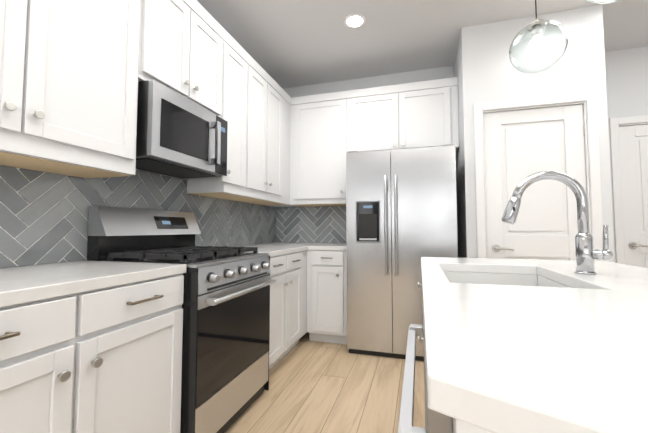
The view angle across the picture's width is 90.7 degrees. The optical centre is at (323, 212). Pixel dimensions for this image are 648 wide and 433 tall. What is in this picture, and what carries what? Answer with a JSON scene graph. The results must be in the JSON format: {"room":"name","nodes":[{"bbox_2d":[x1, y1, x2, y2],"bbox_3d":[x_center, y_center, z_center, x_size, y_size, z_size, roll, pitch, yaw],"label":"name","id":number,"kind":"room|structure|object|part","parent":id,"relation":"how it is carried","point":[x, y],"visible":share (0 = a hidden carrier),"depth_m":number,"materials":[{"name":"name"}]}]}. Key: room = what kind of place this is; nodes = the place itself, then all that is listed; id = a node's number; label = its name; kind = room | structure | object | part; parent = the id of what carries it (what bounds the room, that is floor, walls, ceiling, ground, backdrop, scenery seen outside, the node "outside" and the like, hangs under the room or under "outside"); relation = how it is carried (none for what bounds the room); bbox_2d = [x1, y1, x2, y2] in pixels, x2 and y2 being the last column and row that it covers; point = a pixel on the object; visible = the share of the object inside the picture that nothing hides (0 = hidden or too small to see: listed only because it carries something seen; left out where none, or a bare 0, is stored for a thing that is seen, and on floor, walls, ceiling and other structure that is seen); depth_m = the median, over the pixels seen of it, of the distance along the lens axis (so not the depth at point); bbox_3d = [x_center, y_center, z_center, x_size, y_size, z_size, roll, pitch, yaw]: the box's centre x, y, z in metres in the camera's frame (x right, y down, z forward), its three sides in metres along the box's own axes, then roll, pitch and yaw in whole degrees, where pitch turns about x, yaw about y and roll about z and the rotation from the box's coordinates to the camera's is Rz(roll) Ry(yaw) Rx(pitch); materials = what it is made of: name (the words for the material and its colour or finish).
{"room":"kitchen","nodes":[
{"label":"kitchen","id":0,"kind":"room"},
{"bbox_2d":[2,165,271,267],"bbox_3d":[-1.647,-0.289,0.605,0.175,2.800,7.400,-1,-3,17],"label":"wall","id":1,"kind":"structure","parent":0,"point":[141,170],"depth_m":2.12,"materials":[{"name":"white paint"}]},
{"bbox_2d":[0,0,55,163],"bbox_3d":[-1.269,-0.804,0.969,0.333,1.175,0.574,-1,-3,17],"label":"upper cabinet","id":2,"kind":"object","parent":1,"relation":"attached to","point":[27,27],"depth_m":1.13,"materials":[{"name":"white wood"}]},
{"bbox_2d":[0,0,147,178],"bbox_3d":[-1.145,-0.782,1.387,0.333,1.175,0.543,-1,-3,17],"label":"upper cabinet","id":3,"kind":"object","parent":1,"relation":"attached to","point":[73,73],"depth_m":1.39,"materials":[{"name":"white wood"}]},
{"bbox_2d":[0,165,275,267],"bbox_3d":[-1.200,-0.010,1.773,0.008,0.522,4.359,-1,-3,17],"label":"tile backsplash","id":4,"kind":"structure","parent":1,"relation":"attached to","point":[44,216],"depth_m":1.63,"materials":[{"name":"grey tile"}]},
{"bbox_2d":[148,0,199,105],"bbox_3d":[-1.010,-1.004,1.853,0.333,0.682,0.403,-1,-3,17],"label":"upper cabinet","id":5,"kind":"object","parent":1,"relation":"attached to","point":[173,25],"depth_m":1.84,"materials":[{"name":"white wood"}]},
{"bbox_2d":[136,80,227,178],"bbox_3d":[-0.921,-0.456,1.964,0.425,0.394,0.660,-1,-3,17],"label":"over-the-range microwave","id":6,"kind":"object","parent":5,"relation":"attached to","point":[180,136],"visible":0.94,"depth_m":1.80,"materials":[{"name":"silver metal"}]},
{"bbox_2d":[200,4,231,127],"bbox_3d":[-0.922,-0.989,2.150,0.333,0.682,0.463,-1,-3,17],"label":"upper cabinet","id":7,"kind":"object","parent":1,"relation":"attached to","point":[215,42],"depth_m":2.19,"materials":[{"name":"white wood"}]},
{"bbox_2d":[187,37,255,199],"bbox_3d":[-0.812,-0.723,2.506,0.333,1.175,0.402,-1,-3,17],"label":"upper cabinet","id":8,"kind":"object","parent":1,"relation":"attached to","point":[241,138],"depth_m":2.49,"materials":[{"name":"white wood"}]},
{"bbox_2d":[232,62,271,203],"bbox_3d":[-0.727,-0.708,2.792,0.333,1.175,0.481,-1,-3,17],"label":"upper cabinet","id":9,"kind":"object","parent":1,"relation":"attached to","point":[262,186],"depth_m":2.86,"materials":[{"name":"white wood"}]},
{"bbox_2d":[260,91,291,206],"bbox_3d":[-0.552,-0.678,3.383,0.333,1.175,0.317,-1,-3,17],"label":"upper cabinet","id":10,"kind":"object","parent":1,"relation":"attached to","point":[287,99],"depth_m":3.43,"materials":[{"name":"white wood"}]},
{"bbox_2d":[272,78,283,203],"bbox_3d":[-0.638,-0.693,3.091,0.333,1.175,0.405,-1,-3,17],"label":"upper cabinet","id":11,"kind":"object","parent":1,"relation":"attached to","point":[277,92],"depth_m":3.16,"materials":[{"name":"white wood"}]},
{"bbox_2d":[225,332,424,432],"bbox_3d":[0.728,1.105,-0.122,5.300,0.060,7.500,-1,-3,17],"label":"floor","id":12,"kind":"structure","parent":0,"point":[320,387],"depth_m":2.08,"materials":[{"name":"brown wood"}]},
{"bbox_2d":[0,273,183,432],"bbox_3d":[-1.078,0.695,1.024,0.631,0.880,1.047,-1,-3,17],"label":"base cabinet","id":13,"kind":"object","parent":12,"relation":"on","point":[106,360],"depth_m":1.05,"materials":[{"name":"white"}]},
{"bbox_2d":[0,260,186,307],"bbox_3d":[-1.224,0.209,0.566,0.637,0.039,2.056,-1,-3,17],"label":"countertop","id":14,"kind":"structure","parent":13,"relation":"on","point":[24,284],"depth_m":1.11,"materials":[{"name":"white stone"}]},
{"bbox_2d":[87,206,275,432],"bbox_3d":[-0.759,0.578,1.873,0.740,1.200,0.734,-1,-3,17],"label":"range","id":15,"kind":"object","parent":12,"relation":"on","point":[225,340],"visible":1,"depth_m":1.68,"materials":[{"name":"silver metal"}]},
{"bbox_2d":[269,250,307,369],"bbox_3d":[-0.582,0.782,2.692,0.631,0.880,0.940,-1,-3,17],"label":"base cabinet","id":16,"kind":"object","parent":12,"relation":"on","point":[289,294],"depth_m":2.57,"materials":[{"name":"white wood"}]},
{"bbox_2d":[233,242,307,256],"bbox_3d":[-0.496,0.337,3.009,0.640,0.039,1.553,-1,-3,17],"label":"countertop","id":17,"kind":"structure","parent":16,"relation":"on","point":[274,249],"depth_m":2.79,"materials":[{"name":"white stone"}]},
{"bbox_2d":[308,250,346,343],"bbox_3d":[0.114,0.813,3.283,0.403,0.880,0.632,-1,-3,17],"label":"base cabinet","id":18,"kind":"object","parent":12,"relation":"on","point":[327,269],"depth_m":2.99,"materials":[{"name":"white wood"}]},
{"bbox_2d":[308,243,346,250],"bbox_3d":[0.134,0.352,3.299,0.362,0.039,0.637,-1,-3,17],"label":"countertop","id":19,"kind":"structure","parent":18,"relation":"on","point":[311,246],"depth_m":3.04,"materials":[{"name":"white stone"}]},
{"bbox_2d":[346,144,457,360],"bbox_3d":[0.730,0.350,3.012,0.909,1.775,0.814,-1,-3,17],"label":"fridge","id":20,"kind":"object","parent":12,"relation":"on","point":[401,212],"visible":0.96,"depth_m":2.70,"materials":[{"name":"silver metal"}]},
{"bbox_2d":[398,271,570,432],"bbox_3d":[0.709,0.687,0.890,0.900,0.880,1.655,-1,-3,17],"label":"kitchen island","id":21,"kind":"object","parent":12,"relation":"on","point":[459,426],"depth_m":0.67,"materials":[{"name":"white wood"}]},
{"bbox_3d":[0.593,0.697,0.992,0.620,0.872,1.442,-1,-3,17],"label":"front of the kitchen island","id":22,"kind":"part","parent":21,"relation":"part of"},
{"bbox_2d":[421,257,647,432],"bbox_3d":[0.742,0.227,0.904,0.890,0.039,1.715,-1,-3,17],"label":"island countertop","id":23,"kind":"structure","parent":21,"relation":"on","point":[520,359],"depth_m":0.43,"materials":[{"name":"white stone"}]},
{"bbox_2d":[502,171,612,274],"bbox_3d":[0.850,0.032,1.186,0.337,0.379,0.076,-1,-3,17],"label":"faucet","id":24,"kind":"object","parent":23,"relation":"on","point":[586,253],"visible":1,"depth_m":1.16,"materials":[{"name":"silver metal"}]},
{"bbox_2d":[275,66,453,242],"bbox_3d":[0.475,-0.128,3.695,2.134,2.800,0.260,-1,-3,17],"label":"wall","id":25,"kind":"structure","parent":0,"point":[389,79],"depth_m":3.61,"materials":[{"name":"white paint"}]},
{"bbox_2d":[276,206,345,242],"bbox_3d":[-0.089,0.141,3.707,1.014,0.422,0.008,-1,-3,17],"label":"tile backsplash","id":26,"kind":"structure","parent":25,"relation":"attached to","point":[321,224],"depth_m":3.72,"materials":[{"name":"grey tile"}]},
{"bbox_2d":[300,90,355,206],"bbox_3d":[0.052,-0.670,3.522,0.683,1.175,0.333,-1,-3,17],"label":"upper cabinet","id":27,"kind":"object","parent":25,"relation":"attached to","point":[327,120],"depth_m":3.37,"materials":[{"name":"white wood"}]},
{"bbox_2d":[356,83,407,151],"bbox_3d":[0.578,-0.931,3.379,0.553,0.670,0.333,-1,-3,17],"label":"upper cabinet","id":28,"kind":"object","parent":25,"relation":"attached to","point":[381,112],"depth_m":3.21,"materials":[{"name":"white wood"}]},
{"bbox_2d":[408,77,458,151],"bbox_3d":[1.018,-0.938,3.249,0.609,0.670,0.333,-1,-3,17],"label":"upper cabinet","id":29,"kind":"object","parent":25,"relation":"attached to","point":[432,104],"depth_m":3.07,"materials":[{"name":"white wood"}]},
{"bbox_2d":[197,0,647,88],"bbox_3d":[0.728,-1.761,0.028,5.300,0.080,7.500,-1,-3,17],"label":"ceiling","id":30,"kind":"structure","parent":0,"point":[289,43],"depth_m":2.76,"materials":[{"name":"white paint"}]},
{"bbox_2d":[344,13,365,27],"bbox_3d":[0.255,-1.580,2.645,0.184,0.007,0.184,-1,-3,17],"label":"recessed light","id":31,"kind":"object","parent":30,"relation":"in","point":[355,20],"visible":1,"depth_m":2.63,"materials":[{"name":"white plastic"}]},
{"bbox_2d":[509,0,567,73],"bbox_3d":[0.949,-1.135,1.444,0.220,1.020,0.220,-1,-3,17],"label":"pendant light","id":32,"kind":"object","parent":30,"relation":"hanging from","point":[536,19],"depth_m":1.36,"materials":[{"name":"clear glass"}]},
{"bbox_3d":[0.949,-0.730,1.423,0.220,0.207,0.220,-1,-3,17],"label":"pendant light shade","id":33,"kind":"part","parent":32,"relation":"part of","materials":[{"name":"clear glass"}]},
{"bbox_3d":[0.875,-1.199,0.968,0.120,0.943,0.120,-1,-3,17],"label":"pendant light","id":34,"kind":"object","parent":30,"relation":"hanging from","visible":0},
{"bbox_2d":[587,0,619,3],"bbox_3d":[0.875,-0.742,0.944,0.220,0.207,0.220,-1,-3,17],"label":"shade","id":35,"kind":"object","parent":34,"relation":"attached to","point":[602,1],"visible":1,"depth_m":0.98,"materials":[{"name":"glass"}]},
{"bbox_2d":[454,47,461,257],"bbox_3d":[1.383,-0.156,3.144,0.120,2.800,0.799,-1,-3,17],"label":"wall","id":36,"kind":"structure","parent":0,"point":[459,152],"depth_m":3.07,"materials":[{"name":"white paint"}]},
{"bbox_2d":[458,5,613,262],"bbox_3d":[1.672,-0.186,2.579,0.998,2.800,0.120,-1,-3,17],"label":"wall","id":37,"kind":"structure","parent":0,"point":[485,71],"depth_m":2.60,"materials":[{"name":"white paint"}]},
{"bbox_2d":[484,104,585,260],"bbox_3d":[1.667,0.185,2.507,0.703,2.036,0.097,-1,-3,17],"label":"pantry door","id":38,"kind":"structure","parent":37,"relation":"in","point":[520,145],"depth_m":2.54,"materials":[{"name":"white wood"}]},
{"bbox_2d":[474,91,603,260],"bbox_3d":[1.675,0.152,2.552,0.853,2.123,0.135,-1,-3,17],"label":"door frame","id":39,"kind":"structure","parent":37,"relation":"attached to","point":[592,148],"depth_m":2.49,"materials":[{"name":"white wood"}]},
{"bbox_2d":[605,46,647,262],"bbox_3d":[3.191,-0.166,2.962,1.894,2.800,0.120,-1,-3,17],"label":"wall","id":40,"kind":"structure","parent":0,"point":[626,70],"depth_m":3.04,"materials":[{"name":"white paint"}]},
{"bbox_2d":[609,115,647,264],"bbox_3d":[3.164,0.164,2.945,0.857,2.140,0.135,-1,-3,17],"label":"door frame","id":41,"kind":"structure","parent":40,"relation":"attached to","point":[617,190],"depth_m":3.01,"materials":[{"name":"white wood"}]},
{"bbox_2d":[619,124,647,267],"bbox_3d":[3.155,0.197,2.899,0.707,2.053,0.097,-1,-3,17],"label":"hall door","id":42,"kind":"structure","parent":40,"relation":"in","point":[634,154],"depth_m":3.00,"materials":[{"name":"white wood"}]}
]}

